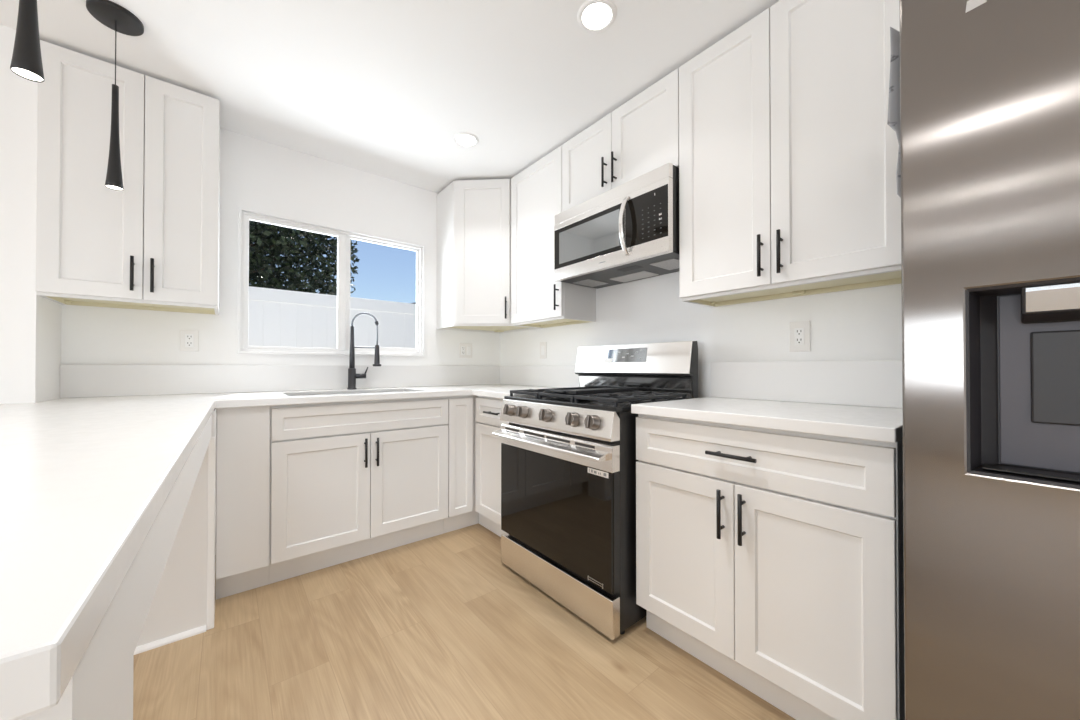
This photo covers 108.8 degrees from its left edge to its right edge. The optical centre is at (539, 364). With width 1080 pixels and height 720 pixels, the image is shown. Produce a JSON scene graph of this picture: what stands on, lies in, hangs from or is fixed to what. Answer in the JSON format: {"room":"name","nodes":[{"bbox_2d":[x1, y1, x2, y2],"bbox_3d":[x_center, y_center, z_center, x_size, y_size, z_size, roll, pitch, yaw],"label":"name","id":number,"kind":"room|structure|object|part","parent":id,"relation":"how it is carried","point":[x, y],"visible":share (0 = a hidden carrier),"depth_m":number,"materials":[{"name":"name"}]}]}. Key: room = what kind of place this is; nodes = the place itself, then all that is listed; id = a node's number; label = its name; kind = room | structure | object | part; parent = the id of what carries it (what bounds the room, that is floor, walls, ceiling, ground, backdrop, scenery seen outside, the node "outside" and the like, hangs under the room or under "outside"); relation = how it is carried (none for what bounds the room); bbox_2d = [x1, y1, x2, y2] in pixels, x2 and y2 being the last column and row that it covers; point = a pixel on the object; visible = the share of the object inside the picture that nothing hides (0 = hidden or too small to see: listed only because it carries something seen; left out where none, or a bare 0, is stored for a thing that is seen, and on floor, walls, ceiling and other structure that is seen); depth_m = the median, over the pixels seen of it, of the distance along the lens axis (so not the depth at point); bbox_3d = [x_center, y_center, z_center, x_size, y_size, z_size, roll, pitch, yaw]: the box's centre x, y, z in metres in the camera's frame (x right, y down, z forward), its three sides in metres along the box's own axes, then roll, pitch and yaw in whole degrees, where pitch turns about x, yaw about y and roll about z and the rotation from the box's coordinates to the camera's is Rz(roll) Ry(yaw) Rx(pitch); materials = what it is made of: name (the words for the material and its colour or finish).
{"room":"kitchen","nodes":[
{"label":"kitchen","id":0,"kind":"room"},
{"bbox_2d":[0,24,61,403],"bbox_3d":[-3.919,-0.151,0.379,4.390,2.429,0.437,0,-1,-39],"label":"wall","id":1,"kind":"structure","parent":0,"point":[30,323],"depth_m":1.57,"materials":[{"name":"white paint"}]},
{"bbox_2d":[61,193,500,554],"bbox_3d":[-1.351,-0.132,2.669,2.485,2.429,0.120,0,-1,-39],"label":"wall","id":2,"kind":"structure","parent":0,"point":[90,335],"depth_m":2.03,"materials":[{"name":"white paint"}]},
{"bbox_2d":[35,40,219,314],"bbox_3d":[-1.934,-0.810,1.880,0.576,1.054,0.376,0,-1,-39],"label":"upper cabinet","id":3,"kind":"object","parent":2,"relation":"attached to","point":[153,243],"visible":0.99,"depth_m":1.75,"materials":[{"name":"white paint"}]},
{"bbox_3d":[-1.949,-0.816,1.688,0.308,1.039,0.020,0,-1,-39],"label":"door","id":4,"kind":"part","parent":3,"relation":"part of","materials":[{"name":"white paint"}]},
{"bbox_3d":[-1.958,-0.294,1.905,0.544,0.021,0.296,0,-1,-39],"label":"underside panel","id":5,"kind":"part","parent":3,"relation":"part of","materials":[{"name":"beige wood"}]},
{"bbox_3d":[-1.835,-0.407,1.740,0.012,0.155,0.039,0,-1,-39],"label":"handle","id":6,"kind":"part","parent":3,"relation":"part of","materials":[{"name":"black metal"}]},
{"bbox_3d":[-1.785,-0.407,1.781,0.012,0.155,0.039,0,-1,-39],"label":"handle","id":7,"kind":"part","parent":3,"relation":"part of","materials":[{"name":"black metal"}]},
{"bbox_3d":[-1.725,-0.815,1.869,0.263,1.039,0.020,0,-1,-39],"label":"door","id":8,"kind":"part","parent":3,"relation":"part of","materials":[{"name":"white paint"}]},
{"bbox_2d":[180,330,198,350],"bbox_3d":[-1.923,-0.129,2.120,0.076,0.115,0.009,0,-1,-39],"label":"wall outlet","id":9,"kind":"object","parent":2,"relation":"attached to","point":[189,339],"visible":1,"depth_m":2.12,"materials":[{"name":"white plastic"}]},
{"bbox_2d":[60,365,499,397],"bbox_3d":[-1.312,0.087,2.604,2.463,0.158,0.015,0,-1,-39],"label":"backsplash","id":10,"kind":"structure","parent":2,"relation":"attached to","point":[76,381],"depth_m":2.25,"materials":[{"name":"white stone"}]},
{"bbox_2d":[218,128,436,365],"bbox_3d":[-1.322,-0.669,2.618,1.308,1.356,0.009,0,-1,-39],"label":"wall","id":11,"kind":"structure","parent":2,"relation":"attached to","point":[256,174],"depth_m":2.49,"materials":[{"name":"white paint"}]},
{"bbox_2d":[237,206,424,356],"bbox_3d":[-1.343,-0.486,2.634,1.130,0.857,0.089,0,-1,-39],"label":"window","id":12,"kind":"structure","parent":2,"relation":"in","point":[343,235],"depth_m":2.60,"materials":[{"name":"white plastic"}]},
{"bbox_3d":[-1.543,-0.488,2.465,0.550,0.794,0.026,0,-1,-39],"label":"sash","id":13,"kind":"part","parent":12,"relation":"part of","materials":[{"name":"white plastic"}]},
{"bbox_3d":[-1.156,-0.485,2.816,0.550,0.794,0.026,0,-1,-39],"label":"sash","id":14,"kind":"part","parent":12,"relation":"part of","materials":[{"name":"white plastic"}]},
{"bbox_2d":[459,343,471,357],"bbox_3d":[-0.611,-0.111,3.186,0.118,0.122,0.009,0,-1,-39],"label":"wall outlet","id":15,"kind":"object","parent":2,"relation":"attached to","point":[465,349],"visible":1,"depth_m":3.18,"materials":[{"name":"white plastic"}]},
{"bbox_2d":[436,179,540,332],"bbox_3d":[-0.392,-0.800,2.987,0.600,1.054,0.600,0,-1,-39],"label":"upper cabinet","id":16,"kind":"object","parent":2,"relation":"attached to","point":[473,246],"visible":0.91,"depth_m":2.78,"materials":[{"name":"white paint"}]},
{"bbox_3d":[-0.413,-0.807,2.784,0.395,1.039,0.020,0,0,4],"label":"door","id":17,"kind":"part","parent":16,"relation":"part of","materials":[{"name":"white paint"}]},
{"bbox_3d":[-0.393,-0.292,2.985,0.568,0.007,0.559,0,-1,-39],"label":"underside panel","id":18,"kind":"part","parent":16,"relation":"part of","materials":[{"name":"beige wood"}]},
{"bbox_2d":[0,0,779,192],"bbox_3d":[-1.106,-1.428,-1.104,7.116,0.100,6.302,0,-1,-39],"label":"ceiling","id":19,"kind":"structure","parent":0,"point":[384,88],"depth_m":1.72,"materials":[{"name":"white paint"}]},
{"bbox_2d":[10,0,44,82],"bbox_3d":[-1.222,-1.025,0.924,0.152,0.672,0.152,0,-1,-39],"label":"pendant lamp","id":20,"kind":"object","parent":19,"relation":"hanging from","point":[26,62],"visible":1,"depth_m":0.91,"materials":[{"name":"black metal"}]},
{"bbox_2d":[86,0,143,190],"bbox_3d":[-1.651,-1.020,1.502,0.152,0.673,0.152,0,-1,-39],"label":"pendant lamp","id":21,"kind":"object","parent":19,"relation":"hanging from","point":[110,14],"visible":1,"depth_m":1.49,"materials":[{"name":"black metal"}]},
{"bbox_3d":[-1.651,-0.884,1.501,0.050,0.402,0.050,0,-1,-39],"label":"lamp shade","id":22,"kind":"part","parent":21,"relation":"part of","materials":[{"name":"black metal"}]},
{"bbox_3d":[-1.651,-1.210,1.504,0.003,0.256,0.003,0,-1,-39],"label":"cord","id":23,"kind":"part","parent":21,"relation":"part of","materials":[{"name":"black metal"}]},
{"bbox_2d":[453,132,478,146],"bbox_3d":[-0.445,-1.346,2.324,0.154,0.007,0.154,0,-1,-39],"label":"recessed light","id":24,"kind":"object","parent":19,"relation":"in","point":[464,139],"visible":1,"depth_m":2.31,"materials":[{"name":"white"}]},
{"bbox_2d":[457,135,475,145],"bbox_3d":[-0.445,-1.345,2.324,0.114,0.001,0.114,0,-1,-39],"label":"diffuser","id":25,"kind":"object","parent":24,"relation":"attached to","point":[462,140],"depth_m":2.32,"materials":[{"name":"white plastic"}]},
{"bbox_2d":[577,0,616,32],"bbox_3d":[0.221,-1.353,1.505,0.154,0.007,0.154,0,-1,-39],"label":"recessed light","id":26,"kind":"object","parent":19,"relation":"in","point":[594,16],"visible":1,"depth_m":1.50,"materials":[{"name":"white"}]},
{"bbox_2d":[582,3,610,28],"bbox_3d":[0.221,-1.352,1.505,0.114,0.001,0.114,0,-1,-39],"label":"diffuser","id":27,"kind":"object","parent":26,"relation":"attached to","point":[594,15],"depth_m":1.50,"materials":[{"name":"white plastic"}]},
{"bbox_2d":[133,523,795,719],"bbox_3d":[-1.106,1.092,-1.125,7.116,0.080,6.302,0,-1,-39],"label":"floor","id":28,"kind":"structure","parent":0,"point":[438,627],"depth_m":1.41,"materials":[{"name":"brown wood"}]},
{"bbox_2d":[19,409,215,719],"bbox_3d":[-1.277,0.628,0.804,0.898,0.878,2.135,0,-1,-39],"label":"base cabinet","id":29,"kind":"object","parent":28,"relation":"on","point":[166,596],"visible":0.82,"depth_m":0.64,"materials":[{"name":"white paint"}]},
{"bbox_3d":[-0.401,0.624,0.262,0.148,0.878,0.184,0,-1,-39],"label":"leg","id":30,"kind":"part","parent":29,"relation":"part of","materials":[{"name":"white paint"}]},
{"bbox_3d":[-1.672,1.061,1.292,0.844,0.020,0.015,0,-1,-39],"label":"shoe moulding","id":31,"kind":"part","parent":29,"relation":"part of","materials":[{"name":"white wood"}]},
{"bbox_3d":[-1.675,0.632,1.315,0.864,0.878,0.019,0,-1,-39],"label":"knee panel","id":32,"kind":"part","parent":29,"relation":"part of","materials":[{"name":"white paint"}]},
{"bbox_2d":[0,384,557,719],"bbox_3d":[-0.656,0.176,1.516,2.855,0.035,2.539,0,-1,-39],"label":"countertop","id":33,"kind":"structure","parent":29,"relation":"on","point":[84,481],"depth_m":0.44,"materials":[{"name":"white stone"}]},
{"bbox_2d":[347,312,380,389],"bbox_3d":[-1.178,-0.090,2.598,0.209,0.515,0.056,0,-1,-27],"label":"faucet","id":34,"kind":"object","parent":33,"relation":"on","point":[352,375],"visible":1,"depth_m":2.56,"materials":[{"name":"grey metal"}]},
{"bbox_3d":[-1.194,0.057,2.589,0.082,0.078,0.033,0,-1,-27],"label":"lever","id":35,"kind":"part","parent":34,"relation":"part of","materials":[{"name":"grey metal"}]},
{"bbox_2d":[216,406,270,599],"bbox_3d":[-1.547,0.638,2.008,0.199,0.878,0.596,0,-1,-39],"label":"base cabinet","id":36,"kind":"object","parent":28,"relation":"on","point":[243,458],"visible":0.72,"depth_m":1.78,"materials":[{"name":"white paint"}]},
{"bbox_2d":[269,397,447,583],"bbox_3d":[-1.102,0.641,2.343,0.913,0.878,0.638,0,-1,-39],"label":"base cabinet","id":37,"kind":"object","parent":28,"relation":"on","point":[349,481],"visible":0.91,"depth_m":2.07,"materials":[{"name":"white paint"}]},
{"bbox_3d":[-1.111,0.665,1.986,0.446,0.577,0.020,0,-1,-39],"label":"door","id":38,"kind":"part","parent":37,"relation":"part of","materials":[{"name":"white paint"}]},
{"bbox_3d":[-0.931,0.293,2.135,0.909,0.155,0.020,0,-1,-39],"label":"false drawer","id":39,"kind":"part","parent":37,"relation":"part of","materials":[{"name":"white paint"}]},
{"bbox_3d":[-0.942,0.478,2.088,0.012,0.155,0.039,0,-1,-39],"label":"handle","id":40,"kind":"part","parent":37,"relation":"part of","materials":[{"name":"black metal"}]},
{"bbox_3d":[-0.895,0.480,2.126,0.012,0.155,0.039,0,-1,-39],"label":"handle","id":41,"kind":"part","parent":37,"relation":"part of","materials":[{"name":"black metal"}]},
{"bbox_3d":[-0.757,0.668,2.274,0.460,0.577,0.020,0,-1,-39],"label":"door","id":42,"kind":"part","parent":37,"relation":"part of","materials":[{"name":"white paint"}]},
{"bbox_2d":[443,395,478,532],"bbox_3d":[-0.452,0.645,2.895,0.790,0.878,0.600,0,-1,-39],"label":"base cabinet","id":43,"kind":"object","parent":28,"relation":"on","point":[461,424],"visible":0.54,"depth_m":2.48,"materials":[{"name":"white paint"}]},
{"bbox_3d":[-0.509,0.588,2.476,0.168,0.740,0.020,0,-1,-39],"label":"corner door","id":44,"kind":"part","parent":43,"relation":"part of","materials":[{"name":"white paint"}]},
{"bbox_2d":[475,396,508,536],"bbox_3d":[-0.080,0.642,2.546,0.638,0.878,0.554,0,-1,-39],"label":"base cabinet","id":45,"kind":"object","parent":28,"relation":"on","point":[488,409],"visible":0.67,"depth_m":2.42,"materials":[{"name":"white paint"}]},
{"bbox_3d":[-0.266,0.668,2.344,0.020,0.577,0.470,0,-1,-39],"label":"door","id":46,"kind":"part","parent":45,"relation":"part of","materials":[{"name":"white paint"}]},
{"bbox_3d":[-0.288,0.294,2.329,0.039,0.012,0.155,0,-1,-39],"label":"handle","id":47,"kind":"part","parent":45,"relation":"part of","materials":[{"name":"black metal"}]},
{"bbox_3d":[-0.266,0.295,2.347,0.020,0.155,0.470,0,-1,-39],"label":"drawer","id":48,"kind":"part","parent":45,"relation":"part of","materials":[{"name":"white paint"}]},
{"bbox_2d":[492,341,697,639],"bbox_3d":[0.260,0.482,1.963,0.697,1.190,0.778,0,-1,-39],"label":"gas range","id":49,"kind":"object","parent":28,"relation":"on","point":[568,455],"visible":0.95,"depth_m":1.72,"materials":[{"name":"silver metal"}]},
{"bbox_3d":[-0.166,0.235,1.995,0.044,0.062,0.062,15,-9,-38],"label":"knob","id":50,"kind":"part","parent":49,"relation":"part of","materials":[{"name":"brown metal"}]},
{"bbox_3d":[-0.094,0.234,1.907,0.044,0.062,0.062,15,-9,-38],"label":"knob","id":51,"kind":"part","parent":49,"relation":"part of","materials":[{"name":"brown metal"}]},
{"bbox_3d":[0.018,0.233,1.768,0.044,0.062,0.062,15,-9,-38],"label":"knob","id":52,"kind":"part","parent":49,"relation":"part of","materials":[{"name":"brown metal"}]},
{"bbox_3d":[0.006,0.359,1.769,0.056,0.028,0.752,0,-1,-39],"label":"handle","id":53,"kind":"part","parent":49,"relation":"part of","materials":[{"name":"silver metal"}]},
{"bbox_3d":[0.036,0.653,1.782,0.010,0.464,0.766,0,-1,-39],"label":"oven glass","id":54,"kind":"part","parent":49,"relation":"part of","materials":[{"name":"black glass"}]},
{"bbox_3d":[0.049,0.243,1.793,0.055,0.116,0.770,0,-1,-39],"label":"control panel","id":55,"kind":"part","parent":49,"relation":"part of","materials":[{"name":"silver metal"}]},
{"bbox_3d":[0.052,0.985,1.790,0.047,0.150,0.770,0,-1,-39],"label":"storage drawer","id":56,"kind":"part","parent":49,"relation":"part of","materials":[{"name":"silver metal"}]},
{"bbox_3d":[0.051,0.369,1.794,0.046,0.102,0.770,0,-1,-39],"label":"oven door","id":57,"kind":"part","parent":49,"relation":"part of","materials":[{"name":"silver metal"}]},
{"bbox_3d":[0.130,0.232,1.630,0.044,0.062,0.062,15,-9,-38],"label":"knob","id":58,"kind":"part","parent":49,"relation":"part of","materials":[{"name":"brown metal"}]},
{"bbox_3d":[0.202,0.231,1.542,0.044,0.062,0.062,15,-9,-38],"label":"knob","id":59,"kind":"part","parent":49,"relation":"part of","materials":[{"name":"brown metal"}]},
{"bbox_2d":[504,395,681,412],"bbox_3d":[0.268,0.182,1.972,0.567,0.022,0.770,0,-1,-39],"label":"cooktop","id":60,"kind":"object","parent":49,"relation":"in","point":[574,405],"depth_m":1.73,"materials":[{"name":"black metal"}]},
{"bbox_3d":[0.055,0.655,1.795,0.036,0.468,0.770,0,-1,-39],"label":"door frame","id":61,"kind":"part","parent":49,"relation":"part of","materials":[{"name":"black metal"}]},
{"bbox_3d":[0.491,0.122,2.153,0.021,0.099,0.758,0,-1,-39],"label":"panel","id":62,"kind":"part","parent":49,"relation":"part of","materials":[{"name":"black metal"}]},
{"bbox_2d":[636,414,904,719],"bbox_3d":[0.840,0.633,1.413,0.638,0.878,0.772,0,-1,-39],"label":"base cabinet","id":63,"kind":"object","parent":28,"relation":"on","point":[773,559],"visible":0.94,"depth_m":1.14,"materials":[{"name":"white paint"}]},
{"bbox_3d":[0.508,0.668,1.391,0.020,0.563,0.380,0,-1,-39],"label":"door","id":64,"kind":"part","parent":63,"relation":"part of","materials":[{"name":"white paint"}]},
{"bbox_3d":[0.585,0.483,1.252,0.039,0.155,0.012,0,-1,-39],"label":"handle","id":65,"kind":"part","parent":63,"relation":"part of","materials":[{"name":"black metal"}]},
{"bbox_3d":[0.608,0.291,1.226,0.039,0.012,0.155,0,-1,-39],"label":"handle","id":66,"kind":"part","parent":63,"relation":"part of","materials":[{"name":"black metal"}]},
{"bbox_3d":[0.627,0.481,1.201,0.039,0.155,0.012,0,-1,-39],"label":"handle","id":67,"kind":"part","parent":63,"relation":"part of","materials":[{"name":"black metal"}]},
{"bbox_3d":[0.629,0.293,1.245,0.020,0.168,0.766,0,-1,-39],"label":"drawer","id":68,"kind":"part","parent":63,"relation":"part of","materials":[{"name":"white paint"}]},
{"bbox_2d":[631,397,902,442],"bbox_3d":[0.849,0.175,1.421,0.637,0.035,0.775,0,-1,-39],"label":"countertop","id":69,"kind":"structure","parent":63,"relation":"on","point":[882,424],"depth_m":1.22,"materials":[{"name":"white stone"}]},
{"bbox_3d":[0.750,0.665,1.093,0.020,0.563,0.382,0,-1,-39],"label":"door","id":70,"kind":"part","parent":63,"relation":"part of","materials":[{"name":"white paint"}]},
{"bbox_2d":[899,0,1079,719],"bbox_3d":[1.298,0.165,0.645,0.900,1.798,0.912,0,-1,-39],"label":"refrigerator","id":71,"kind":"object","parent":28,"relation":"on","point":[990,89],"visible":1,"depth_m":0.67,"materials":[{"name":"silver metal"}]},
{"bbox_2d":[887,27,900,197],"bbox_3d":[0.827,-0.526,0.860,0.156,0.411,0.028,0,-1,-27],"label":"paper sheet","id":72,"kind":"object","parent":71,"relation":"hanging from","point":[893,121],"visible":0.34,"depth_m":0.83,"materials":[{"name":"white paper"}]},
{"bbox_2d":[500,271,901,397],"bbox_3d":[1.571,-0.144,1.137,0.120,2.429,6.182,0,-1,-39],"label":"wall","id":73,"kind":"structure","parent":0,"point":[864,324],"depth_m":1.88,"materials":[{"name":"white paint"}]},
{"bbox_2d":[500,365,579,387],"bbox_3d":[-0.018,0.091,2.980,0.020,0.158,1.072,0,-1,-39],"label":"backsplash","id":74,"kind":"structure","parent":73,"relation":"attached to","point":[560,376],"depth_m":2.93,"materials":[{"name":"white stone"}]},
{"bbox_2d":[540,342,546,358],"bbox_3d":[0.023,-0.105,2.941,0.009,0.128,0.076,0,-1,-39],"label":"light switch","id":75,"kind":"object","parent":73,"relation":"attached to","point":[543,345],"visible":1,"depth_m":2.93,"materials":[{"name":"white plastic"}]},
{"bbox_2d":[511,145,595,327],"bbox_3d":[0.064,-0.803,2.632,0.340,1.054,0.538,0,-1,-39],"label":"upper cabinet","id":76,"kind":"object","parent":73,"relation":"attached to","point":[537,300],"visible":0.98,"depth_m":2.52,"materials":[{"name":"white paint"}]},
{"bbox_3d":[-0.031,-0.809,2.555,0.020,1.039,0.533,0,-1,-39],"label":"door","id":77,"kind":"part","parent":76,"relation":"part of","materials":[{"name":"white paint"}]},
{"bbox_3d":[0.093,-0.288,2.652,0.261,0.021,0.506,0,-1,-39],"label":"underside panel","id":78,"kind":"part","parent":76,"relation":"part of","materials":[{"name":"beige wood"}]},
{"bbox_3d":[0.099,-0.405,2.347,0.039,0.155,0.012,0,-1,-39],"label":"handle","id":79,"kind":"part","parent":76,"relation":"part of","materials":[{"name":"black metal"}]},
{"bbox_2d":[562,68,678,211],"bbox_3d":[0.480,-1.111,2.123,0.340,0.446,0.778,0,-1,-39],"label":"upper cabinet","id":80,"kind":"object","parent":73,"relation":"attached to","point":[640,136],"visible":0.7,"depth_m":1.97,"materials":[{"name":"white paint"}]},
{"bbox_3d":[0.262,-1.110,2.197,0.020,0.442,0.385,0,-1,-39],"label":"door","id":81,"kind":"part","parent":80,"relation":"part of","materials":[{"name":"white paint"}]},
{"bbox_3d":[0.341,-1.016,2.054,0.039,0.155,0.012,0,-1,-39],"label":"handle","id":82,"kind":"part","parent":80,"relation":"part of","materials":[{"name":"black metal"}]},
{"bbox_3d":[0.383,-1.017,2.002,0.039,0.155,0.012,0,-1,-39],"label":"handle","id":83,"kind":"part","parent":80,"relation":"part of","materials":[{"name":"black metal"}]},
{"bbox_2d":[554,163,678,288],"bbox_3d":[0.446,-0.688,2.087,0.433,0.396,0.763,0,-1,-39],"label":"microwave","id":84,"kind":"object","parent":80,"relation":"attached to","point":[628,232],"visible":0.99,"depth_m":1.93,"materials":[{"name":"silver metal"}]},
{"bbox_3d":[0.481,-0.499,2.114,0.338,0.010,0.755,0,-1,-39],"label":"plate","id":85,"kind":"part","parent":84,"relation":"part of","materials":[{"name":"silver metal"}]},
{"bbox_3d":[0.400,-0.665,1.845,0.057,0.282,0.024,0,-1,-39],"label":"handle","id":86,"kind":"part","parent":84,"relation":"part of","materials":[{"name":"silver metal"}]},
{"bbox_3d":[0.500,-0.676,1.795,0.030,0.228,0.234,0,-1,-39],"label":"control panel","id":87,"kind":"part","parent":84,"relation":"part of","materials":[{"name":"black glass"}]},
{"bbox_3d":[0.507,-1.113,1.895,0.020,0.442,0.386,0,-1,-39],"label":"door","id":88,"kind":"part","parent":80,"relation":"part of","materials":[{"name":"white paint"}]},
{"bbox_2d":[679,0,901,306],"bbox_3d":[0.966,-0.812,1.522,0.340,1.054,0.762,0,-1,-39],"label":"upper cabinet","id":89,"kind":"object","parent":73,"relation":"attached to","point":[788,149],"visible":0.93,"depth_m":1.40,"materials":[{"name":"white paint"}]},
{"bbox_3d":[0.749,-0.817,1.595,0.020,1.039,0.372,0,-1,-39],"label":"door","id":90,"kind":"part","parent":89,"relation":"part of","materials":[{"name":"white paint"}]},
{"bbox_3d":[0.827,-0.405,1.451,0.039,0.155,0.012,0,-1,-39],"label":"handle","id":91,"kind":"part","parent":89,"relation":"part of","materials":[{"name":"black metal"}]},
{"bbox_3d":[0.868,-0.406,1.399,0.039,0.155,0.012,0,-1,-39],"label":"handle","id":92,"kind":"part","parent":89,"relation":"part of","materials":[{"name":"black metal"}]},
{"bbox_3d":[0.995,-0.297,1.541,0.261,0.021,0.730,0,-1,-39],"label":"underside panel","id":93,"kind":"part","parent":89,"relation":"part of","materials":[{"name":"beige wood"}]},
{"bbox_3d":[0.989,-0.819,1.299,0.020,1.039,0.384,0,-1,-39],"label":"door","id":94,"kind":"part","parent":89,"relation":"part of","materials":[{"name":"white paint"}]},
{"bbox_2d":[789,321,809,351],"bbox_3d":[1.091,-0.116,1.625,0.009,0.128,0.076,0,-1,-39],"label":"wall outlet","id":95,"kind":"object","parent":73,"relation":"attached to","point":[799,332],"visible":1,"depth_m":1.62,"materials":[{"name":"white plastic"}]},
{"bbox_2d":[711,360,901,407],"bbox_3d":[1.091,0.073,1.614,0.020,0.170,0.769,0,-1,-39],"label":"backsplash","id":96,"kind":"structure","parent":73,"relation":"attached to","point":[878,383],"depth_m":1.57,"materials":[{"name":"white stone"}]},
{"label":"outside","id":97,"kind":"structure","parent":0,"visible":0},
{"bbox_3d":[-3.490,1.282,7.461,32.000,0.080,44.000,0,-1,-39],"label":"ground","id":98,"kind":"structure","parent":97,"visible":0},
{"bbox_2d":[249,220,359,295],"bbox_3d":[-5.276,-1.844,5.483,5.167,6.171,3.346,0,-1,-39],"label":"tree","id":99,"kind":"object","parent":98,"relation":"on","point":[265,239],"visible":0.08,"depth_m":5.83,"materials":[{"name":"green plant"}]},
{"bbox_2d":[248,286,415,347],"bbox_3d":[-1.647,0.213,5.199,10.100,2.020,0.150,0,-1,-39],"label":"vinyl fence","id":100,"kind":"object","parent":98,"relation":"on","point":[279,318],"visible":0.09,"depth_m":4.41,"materials":[{"name":"white plastic"}]},
{"bbox_3d":[-1.613,-0.727,5.166,10.000,0.140,0.045,0,-1,-39],"label":"rail","id":101,"kind":"part","parent":100,"relation":"part of","materials":[{"name":"white plastic"}]}
]}

